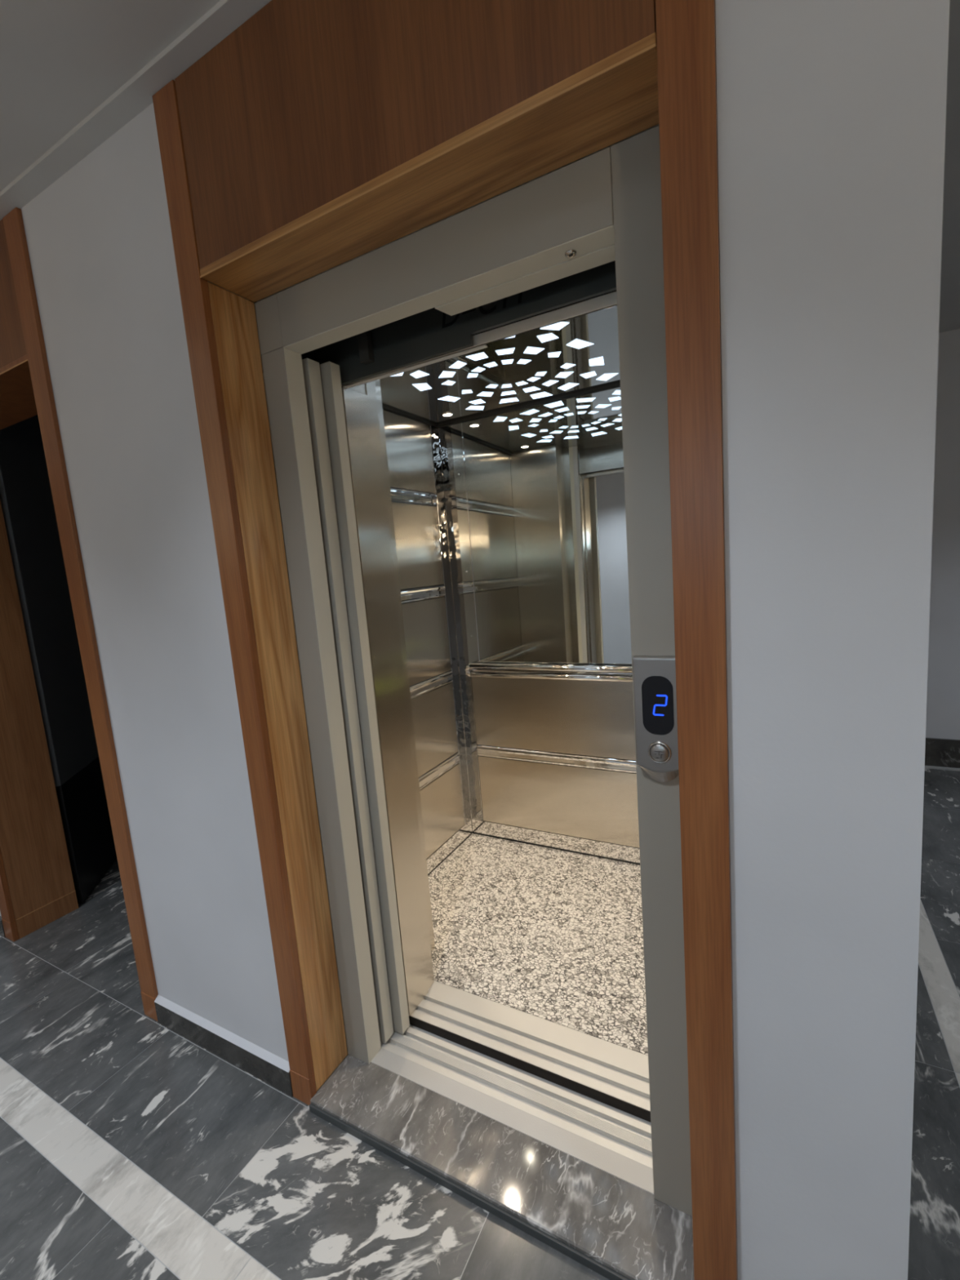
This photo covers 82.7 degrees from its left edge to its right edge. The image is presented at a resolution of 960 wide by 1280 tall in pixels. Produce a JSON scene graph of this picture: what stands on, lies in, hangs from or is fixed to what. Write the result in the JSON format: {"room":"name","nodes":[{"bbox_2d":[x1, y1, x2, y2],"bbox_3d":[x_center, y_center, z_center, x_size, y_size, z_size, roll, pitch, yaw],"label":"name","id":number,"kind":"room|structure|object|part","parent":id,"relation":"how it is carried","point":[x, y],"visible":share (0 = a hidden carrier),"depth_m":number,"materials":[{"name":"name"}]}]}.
{"room":"elevator lobby","nodes":[
{"label":"elevator lobby","id":0,"kind":"room"},
{"bbox_2d":[0,0,949,1279],"bbox_3d":[-2.331,-0.212,4.117,8.382,2.560,3.208,0,9,29],"label":"wall","id":1,"kind":"structure","parent":0,"point":[832,113],"depth_m":0.82,"materials":[{"name":"paint"}]},
{"bbox_2d":[0,915,5,937],"bbox_3d":[-4.374,1.269,3.638,5.240,0.080,0.018,0,9,29],"label":"baseboard","id":2,"kind":"structure","parent":1,"relation":"attached to","point":[2,929],"depth_m":2.38,"materials":[{"name":"stone"}]},
{"bbox_2d":[0,207,158,1021],"bbox_3d":[-1.619,0.031,2.055,1.123,2.522,0.251,0,9,29],"label":"door surround","id":3,"kind":"object","parent":1,"relation":"attached to","point":[37,885],"visible":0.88,"depth_m":1.97,"materials":[{"name":"brown wood"}]},
{"bbox_3d":[-2.135,0.008,2.200,0.078,2.434,0.020,0,9,29],"label":"casing","id":4,"kind":"part","parent":3,"relation":"part of","materials":[{"name":"brown wood"}]},
{"bbox_3d":[-1.758,-1.009,1.813,0.958,0.380,0.018,0,9,29],"label":"lintel panel","id":5,"kind":"part","parent":3,"relation":"part of","materials":[{"name":"brown wood"}]},
{"bbox_3d":[-1.690,-0.846,1.938,0.961,0.018,0.248,0,9,29],"label":"soffit panel","id":6,"kind":"part","parent":3,"relation":"part of","materials":[{"name":"brown wood"}]},
{"bbox_3d":[-2.032,0.220,2.326,0.018,2.140,0.230,0,9,29],"label":"reveal panel","id":7,"kind":"part","parent":3,"relation":"part of","materials":[{"name":"brown wood"}]},
{"bbox_2d":[0,414,116,904],"bbox_3d":[-2.112,0.010,2.854,0.035,2.414,0.900,-7,8,-15],"label":"door leaf","id":8,"kind":"structure","parent":3,"relation":"attached to","point":[26,499],"depth_m":2.60,"materials":[{"name":"grey"}]},
{"bbox_3d":[-2.135,-0.280,2.815,0.035,1.828,0.900,-7,8,-15],"label":"panel","id":9,"kind":"part","parent":8,"relation":"part of","materials":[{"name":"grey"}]},
{"bbox_3d":[-2.041,0.914,2.977,0.035,0.584,0.900,-7,8,-15],"label":"kick panel","id":10,"kind":"part","parent":8,"relation":"part of","materials":[{"name":"black"}]},
{"bbox_2d":[154,995,289,1072],"bbox_3d":[-0.812,1.206,1.687,0.636,0.014,0.016,0,9,29],"label":"trim","id":11,"kind":"structure","parent":1,"relation":"attached to","point":[273,1059],"depth_m":1.67,"materials":[{"name":"grey"}]},
{"bbox_2d":[154,1002,293,1097],"bbox_3d":[-0.808,1.252,1.694,0.636,0.080,0.018,0,9,29],"label":"baseboard","id":12,"kind":"structure","parent":1,"relation":"attached to","point":[260,1068],"depth_m":1.66,"materials":[{"name":"stone"}]},
{"bbox_2d":[319,361,409,1034],"bbox_3d":[-0.489,0.249,1.663,0.421,1.972,0.038,0,9,29],"label":"sliding door","id":13,"kind":"structure","parent":1,"relation":"in","point":[330,372],"depth_m":1.54,"materials":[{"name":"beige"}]},
{"bbox_2d":[152,0,737,1279],"bbox_3d":[-0.092,0.032,1.164,1.138,2.522,0.148,0,9,29],"label":"door surround","id":14,"kind":"object","parent":1,"relation":"attached to","point":[315,137],"visible":0.96,"depth_m":0.97,"materials":[{"name":"brown wood"}]},
{"bbox_3d":[-0.591,0.000,1.358,0.075,2.434,0.020,0,9,29],"label":"casing","id":15,"kind":"part","parent":14,"relation":"part of","materials":[{"name":"brown wood"}]},
{"bbox_3d":[-0.514,0.212,1.439,0.018,2.096,0.126,0,9,29],"label":"reveal panel","id":16,"kind":"part","parent":14,"relation":"part of","materials":[{"name":"brown wood"}]},
{"bbox_3d":[-0.203,-1.010,0.967,0.984,0.393,0.018,0,9,29],"label":"lintel panel","id":17,"kind":"part","parent":14,"relation":"part of","materials":[{"name":"brown wood"}]},
{"bbox_3d":[-0.158,-0.833,1.047,0.988,0.018,0.145,0,9,29],"label":"soffit panel","id":18,"kind":"part","parent":14,"relation":"part of","materials":[{"name":"brown wood"}]},
{"bbox_3d":[0.343,-0.004,0.849,0.073,2.434,0.020,0,9,29],"label":"casing","id":19,"kind":"part","parent":14,"relation":"part of","materials":[{"name":"brown wood"}]},
{"bbox_2d":[254,125,692,1216],"bbox_3d":[-0.015,0.192,1.301,0.988,2.096,0.111,0,9,29],"label":"elevator door frame","id":20,"kind":"structure","parent":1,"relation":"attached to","point":[602,207],"depth_m":1.11,"materials":[{"name":"beige"}]},
{"bbox_2d":[262,358,393,1043],"bbox_3d":[-0.536,0.255,1.637,0.421,1.974,0.042,0,9,29],"label":"sliding door","id":21,"kind":"structure","parent":20,"relation":"attached to","point":[311,368],"depth_m":1.51,"materials":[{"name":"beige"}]},
{"bbox_3d":[0.092,-0.728,1.112,0.405,0.006,0.053,0,9,29],"label":"plate","id":22,"kind":"part","parent":20,"relation":"part of","materials":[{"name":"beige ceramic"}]},
{"bbox_2d":[632,655,678,782],"bbox_3d":[0.333,0.154,1.024,0.082,0.248,0.028,0,9,29],"label":"panel","id":23,"kind":"object","parent":20,"relation":"attached to","point":[654,676],"visible":0.98,"depth_m":1.01,"materials":[{"name":"grey metal"}]},
{"bbox_2d":[344,1026,653,1194],"bbox_3d":[-0.067,1.239,1.547,1.405,0.030,0.148,0,9,29],"label":"sill","id":24,"kind":"structure","parent":1,"relation":"attached to","point":[618,1144],"depth_m":1.44,"materials":[{"name":"silver metal"}]},
{"bbox_2d":[0,768,959,1279],"bbox_3d":[-1.284,1.142,3.081,11.200,0.001,8.400,0,9,29],"label":"floor","id":25,"kind":"structure","parent":0,"point":[131,1149],"depth_m":1.39,"materials":[{"name":"grey stone"}]},
{"bbox_2d":[309,1054,693,1279],"bbox_3d":[0.006,1.263,1.330,0.988,0.030,0.168,0,9,29],"label":"threshold slab","id":26,"kind":"object","parent":25,"relation":"on","point":[615,1228],"visible":0.97,"depth_m":1.27,"materials":[{"name":"stone"}]},
{"bbox_2d":[0,0,959,333],"bbox_3d":[-1.724,-1.296,2.192,11.300,0.077,5.800,0,9,29],"label":"ceiling","id":27,"kind":"structure","parent":0,"point":[73,73],"depth_m":1.16,"materials":[{"name":"paint"}]},
{"bbox_2d":[925,328,959,739],"bbox_3d":[3.323,-0.493,2.897,3.118,2.560,0.100,0,9,29],"label":"wall","id":28,"kind":"structure","parent":0,"point":[943,697],"depth_m":3.18,"materials":[{"name":"paint"}]},
{"bbox_2d":[924,765,959,771],"bbox_3d":[3.433,0.777,2.982,2.818,0.012,0.016,0,9,29],"label":"trim","id":29,"kind":"structure","parent":28,"relation":"attached to","point":[926,766],"depth_m":3.31,"materials":[{"name":"grey tile"}]},
{"bbox_2d":[924,737,959,768],"bbox_3d":[3.433,0.689,2.983,2.818,0.185,0.017,0,9,29],"label":"baseboard","id":30,"kind":"structure","parent":28,"relation":"attached to","point":[944,753],"depth_m":3.31,"materials":[{"name":"stone"}]},
{"bbox_3d":[0.147,0.153,2.079,1.640,3.400,1.520,0,9,29],"label":"wall","id":31,"kind":"structure","parent":0,"visible":0},
{"bbox_2d":[341,289,650,1122],"bbox_3d":[0.162,0.257,2.044,1.400,2.600,1.170,0,9,29],"label":"car","id":32,"kind":"object","parent":31,"relation":"in","point":[487,477],"visible":0.51,"depth_m":2.38,"materials":[{"name":"silver metal"}]},
{"bbox_3d":[-0.357,-0.792,1.554,0.006,0.171,0.156,0,9,29],"label":"panel","id":33,"kind":"part","parent":32,"relation":"part of","materials":[{"name":"silver metal"}]},
{"bbox_3d":[-0.291,-0.930,1.896,0.053,0.002,0.083,-7,8,-20],"label":"light panel","id":34,"kind":"part","parent":32,"relation":"part of","materials":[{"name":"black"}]},
{"bbox_3d":[-0.275,0.137,1.851,0.038,2.097,0.148,0,9,29],"label":"door post","id":35,"kind":"part","parent":32,"relation":"part of","materials":[{"name":"silver metal"}]},
{"bbox_3d":[-0.405,-0.800,2.275,0.008,0.313,0.753,0,9,29],"label":"wall panel","id":36,"kind":"part","parent":32,"relation":"part of","materials":[{"name":"silver metal"}]},
{"bbox_3d":[-0.388,-0.615,2.299,0.012,0.055,0.753,0,9,29],"label":"moulding","id":37,"kind":"part","parent":32,"relation":"part of","materials":[{"name":"silver metal"}]},
{"bbox_3d":[-0.373,-0.400,2.329,0.008,0.372,0.753,0,9,29],"label":"wall panel","id":38,"kind":"part","parent":32,"relation":"part of","materials":[{"name":"silver metal"}]},
{"bbox_3d":[-0.218,-0.940,1.931,0.057,0.002,0.057,0,9,29],"label":"light panel","id":39,"kind":"part","parent":32,"relation":"part of","materials":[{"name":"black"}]},
{"bbox_3d":[-0.216,-0.959,2.064,0.052,0.002,0.086,-2,8,16],"label":"light panel","id":40,"kind":"part","parent":32,"relation":"part of","materials":[{"name":"white plastic"}]},
{"bbox_3d":[-0.354,-0.185,2.357,0.012,0.055,0.753,0,9,29],"label":"moulding","id":41,"kind":"part","parent":32,"relation":"part of","materials":[{"name":"silver metal"}]},
{"bbox_3d":[-0.340,0.028,2.387,0.008,0.367,0.753,0,9,29],"label":"wall panel","id":42,"kind":"part","parent":32,"relation":"part of","materials":[{"name":"silver metal"}]},
{"bbox_3d":[-0.321,0.240,2.415,0.012,0.055,0.753,0,9,29],"label":"moulding","id":43,"kind":"part","parent":32,"relation":"part of","materials":[{"name":"silver metal"}]},
{"bbox_3d":[-0.306,0.450,2.445,0.008,0.363,0.753,0,9,29],"label":"wall panel","id":44,"kind":"part","parent":32,"relation":"part of","materials":[{"name":"silver metal"}]},
{"bbox_3d":[-0.288,0.661,2.472,0.012,0.055,0.753,0,9,29],"label":"moulding","id":45,"kind":"part","parent":32,"relation":"part of","materials":[{"name":"silver metal"}]},
{"bbox_3d":[-0.274,0.857,2.500,0.008,0.334,0.753,0,9,29],"label":"wall panel","id":46,"kind":"part","parent":32,"relation":"part of","materials":[{"name":"silver metal"}]},
{"bbox_3d":[-0.117,-0.952,1.959,0.049,0.002,0.064,-7,8,-18],"label":"light panel","id":47,"kind":"part","parent":32,"relation":"part of","materials":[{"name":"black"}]},
{"bbox_3d":[-0.115,-0.964,2.045,0.044,0.002,0.043,-9,9,-29],"label":"light panel","id":48,"kind":"part","parent":32,"relation":"part of","materials":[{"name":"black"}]},
{"bbox_3d":[-0.124,-0.989,2.237,0.086,0.002,0.052,-10,10,-37],"label":"light panel","id":49,"kind":"part","parent":32,"relation":"part of","materials":[{"name":"white plastic"}]},
{"bbox_3d":[-0.240,1.054,2.557,0.007,0.072,0.825,0,9,29],"label":"skirting","id":50,"kind":"part","parent":32,"relation":"part of","materials":[{"name":"silver metal"}]},
{"bbox_3d":[-0.073,-0.944,1.873,0.041,0.002,0.064,-9,9,-31],"label":"light panel","id":51,"kind":"part","parent":32,"relation":"part of","materials":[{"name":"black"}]},
{"bbox_3d":[-0.053,-0.985,2.163,0.044,0.002,0.043,-4,8,6],"label":"light panel","id":52,"kind":"part","parent":32,"relation":"part of","materials":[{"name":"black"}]},
{"bbox_3d":[-0.026,-0.963,1.986,0.035,0.002,0.043,-6,8,-9],"label":"light panel","id":53,"kind":"part","parent":32,"relation":"part of","materials":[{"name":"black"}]},
{"bbox_3d":[-0.016,-1.019,2.396,0.083,0.002,0.053,-7,8,-20],"label":"light panel","id":54,"kind":"part","parent":32,"relation":"part of","materials":[{"name":"white plastic"}]},
{"bbox_3d":[-0.009,-1.009,2.315,0.057,0.002,0.057,0,9,29],"label":"light panel","id":55,"kind":"part","parent":32,"relation":"part of","materials":[{"name":"white plastic"}]},
{"bbox_3d":[-0.006,-0.941,1.812,0.064,0.002,0.052,0,9,29],"label":"light panel","id":56,"kind":"part","parent":32,"relation":"part of","materials":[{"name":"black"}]},
{"bbox_3d":[-0.004,-0.957,1.933,0.035,0.002,0.043,-10,9,-35],"label":"light panel","id":57,"kind":"part","parent":32,"relation":"part of","materials":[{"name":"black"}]},
{"bbox_3d":[0.027,-0.998,2.216,0.064,0.002,0.049,-8,8,-24],"label":"light panel","id":58,"kind":"part","parent":32,"relation":"part of","materials":[{"name":"white plastic"}]},
{"bbox_3d":[0.039,-0.956,1.895,0.043,0.002,0.035,0,9,29],"label":"light panel","id":59,"kind":"part","parent":32,"relation":"part of","materials":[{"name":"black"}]},
{"bbox_3d":[0.048,-0.987,2.123,0.043,0.002,0.035,-8,8,-23],"label":"light panel","id":60,"kind":"part","parent":32,"relation":"part of","materials":[{"name":"white plastic"}]},
{"bbox_3d":[0.085,-0.945,1.788,0.064,0.002,0.041,-3,8,10],"label":"light panel","id":61,"kind":"part","parent":32,"relation":"part of","materials":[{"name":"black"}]},
{"bbox_3d":[0.104,-0.993,2.133,0.043,0.002,0.035,-4,8,3],"label":"light panel","id":62,"kind":"part","parent":32,"relation":"part of","materials":[{"name":"white plastic"}]},
{"bbox_3d":[0.094,-0.958,1.880,0.043,0.002,0.035,-4,8,3],"label":"light panel","id":63,"kind":"part","parent":32,"relation":"part of","materials":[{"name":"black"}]},
{"bbox_3d":[0.114,-1.006,2.224,0.064,0.002,0.041,-3,8,10],"label":"light panel","id":64,"kind":"part","parent":32,"relation":"part of","materials":[{"name":"white plastic"}]},
{"bbox_3d":[0.121,-1.020,2.324,0.086,0.002,0.052,-3,8,10],"label":"light panel","id":65,"kind":"part","parent":32,"relation":"part of","materials":[{"name":"white plastic"}]},
{"bbox_3d":[0.160,-0.995,2.118,0.043,0.002,0.035,0,9,29],"label":"light panel","id":66,"kind":"part","parent":32,"relation":"part of","materials":[{"name":"white plastic"}]},
{"bbox_3d":[0.151,-0.964,1.890,0.043,0.002,0.035,-8,8,-23],"label":"light panel","id":67,"kind":"part","parent":32,"relation":"part of","materials":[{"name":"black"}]},
{"bbox_3d":[-0.028,1.420,1.685,1.400,0.429,0.002,0,9,29],"label":"sill","id":68,"kind":"part","parent":32,"relation":"part of","materials":[{"name":"silver metal"}]},
{"bbox_3d":[-0.005,1.219,1.729,1.400,0.050,0.159,0,9,29],"label":"car sill","id":69,"kind":"part","parent":32,"relation":"part of","materials":[{"name":"silver metal"}]},
{"bbox_3d":[0.205,-1.010,2.201,0.064,0.002,0.052,0,9,29],"label":"light panel","id":70,"kind":"part","parent":32,"relation":"part of","materials":[{"name":"white plastic"}]},
{"bbox_3d":[0.172,-0.953,1.797,0.064,0.002,0.049,-8,8,-24],"label":"light panel","id":71,"kind":"part","parent":32,"relation":"part of","materials":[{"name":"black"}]},
{"bbox_3d":[0.203,-0.994,2.079,0.035,0.002,0.043,-10,9,-35],"label":"light panel","id":72,"kind":"part","parent":32,"relation":"part of","materials":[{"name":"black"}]},
{"bbox_3d":[0.253,-1.026,2.289,0.085,0.002,0.067,0,9,29],"label":"light panel","id":73,"kind":"part","parent":32,"relation":"part of","materials":[{"name":"white plastic"}]},
{"bbox_3d":[0.225,-0.988,2.026,0.035,0.002,0.043,-6,8,-9],"label":"light panel","id":74,"kind":"part","parent":32,"relation":"part of","materials":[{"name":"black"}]},
{"bbox_2d":[461,386,631,666],"bbox_3d":[0.367,-0.455,2.426,0.936,1.156,0.017,0,9,29],"label":"mirror","id":75,"kind":"object","parent":32,"relation":"attached to","point":[543,480],"depth_m":2.45,"materials":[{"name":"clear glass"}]},
{"bbox_3d":[0.208,-0.942,1.698,0.057,0.002,0.057,0,9,29],"label":"light panel","id":76,"kind":"part","parent":32,"relation":"part of","materials":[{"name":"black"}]},
{"bbox_3d":[0.272,-1.007,2.140,0.041,0.002,0.064,-9,9,-31],"label":"light panel","id":77,"kind":"part","parent":32,"relation":"part of","materials":[{"name":"white plastic"}]},
{"bbox_3d":[0.393,0.148,2.467,1.000,0.065,0.027,0,9,29],"label":"handrail","id":78,"kind":"part","parent":32,"relation":"part of","materials":[{"name":"silver metal"}]},
{"bbox_3d":[0.400,0.146,2.481,1.030,0.066,0.006,0,9,29],"label":"rail plate","id":79,"kind":"part","parent":32,"relation":"part of","materials":[{"name":"silver metal"}]},
{"bbox_3d":[0.434,0.328,2.542,1.056,0.425,0.008,0,9,29],"label":"wall panel","id":80,"kind":"part","parent":32,"relation":"part of","materials":[{"name":"silver metal"}]},
{"bbox_3d":[0.248,-0.966,1.847,0.043,0.002,0.044,-5,8,-3],"label":"light panel","id":81,"kind":"part","parent":32,"relation":"part of","materials":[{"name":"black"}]},
{"bbox_3d":[0.215,-0.932,1.617,0.083,0.002,0.053,-7,8,-20],"label":"light panel","id":82,"kind":"part","parent":32,"relation":"part of","materials":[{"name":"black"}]},
{"bbox_3d":[0.485,0.987,2.630,1.196,0.072,0.007,0,9,29],"label":"skirting","id":83,"kind":"part","parent":32,"relation":"part of","materials":[{"name":"silver metal"}]},
{"bbox_3d":[0.452,0.569,2.572,1.056,0.055,0.012,0,9,29],"label":"moulding","id":84,"kind":"part","parent":32,"relation":"part of","materials":[{"name":"silver metal"}]},
{"bbox_3d":[0.469,0.774,2.602,1.056,0.355,0.008,0,9,29],"label":"wall panel","id":85,"kind":"part","parent":32,"relation":"part of","materials":[{"name":"silver metal"}]},
{"bbox_3d":[0.316,-0.999,2.054,0.049,0.002,0.064,-7,8,-18],"label":"light panel","id":86,"kind":"part","parent":32,"relation":"part of","materials":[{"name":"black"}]},
{"bbox_3d":[0.313,-0.987,1.963,0.043,0.002,0.044,-11,10,-38],"label":"light panel","id":87,"kind":"part","parent":32,"relation":"part of","materials":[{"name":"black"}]},
{"bbox_3d":[0.351,-1.022,2.200,0.052,0.002,0.086,-9,9,-31],"label":"light panel","id":88,"kind":"part","parent":32,"relation":"part of","materials":[{"name":"white plastic"}]},
{"bbox_3d":[0.323,-0.962,1.776,0.086,0.002,0.052,-10,10,-37],"label":"light panel","id":89,"kind":"part","parent":32,"relation":"part of","materials":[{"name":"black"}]},
{"bbox_3d":[0.417,-1.011,2.082,0.057,0.002,0.057,0,9,29],"label":"light panel","id":90,"kind":"part","parent":32,"relation":"part of","materials":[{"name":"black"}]},
{"bbox_3d":[0.415,-0.993,1.949,0.052,0.002,0.086,-2,8,16],"label":"light panel","id":91,"kind":"part","parent":32,"relation":"part of","materials":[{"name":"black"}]},
{"bbox_3d":[0.490,-1.021,2.117,0.053,0.002,0.083,-7,8,-20],"label":"light panel","id":92,"kind":"part","parent":32,"relation":"part of","materials":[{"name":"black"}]}
]}

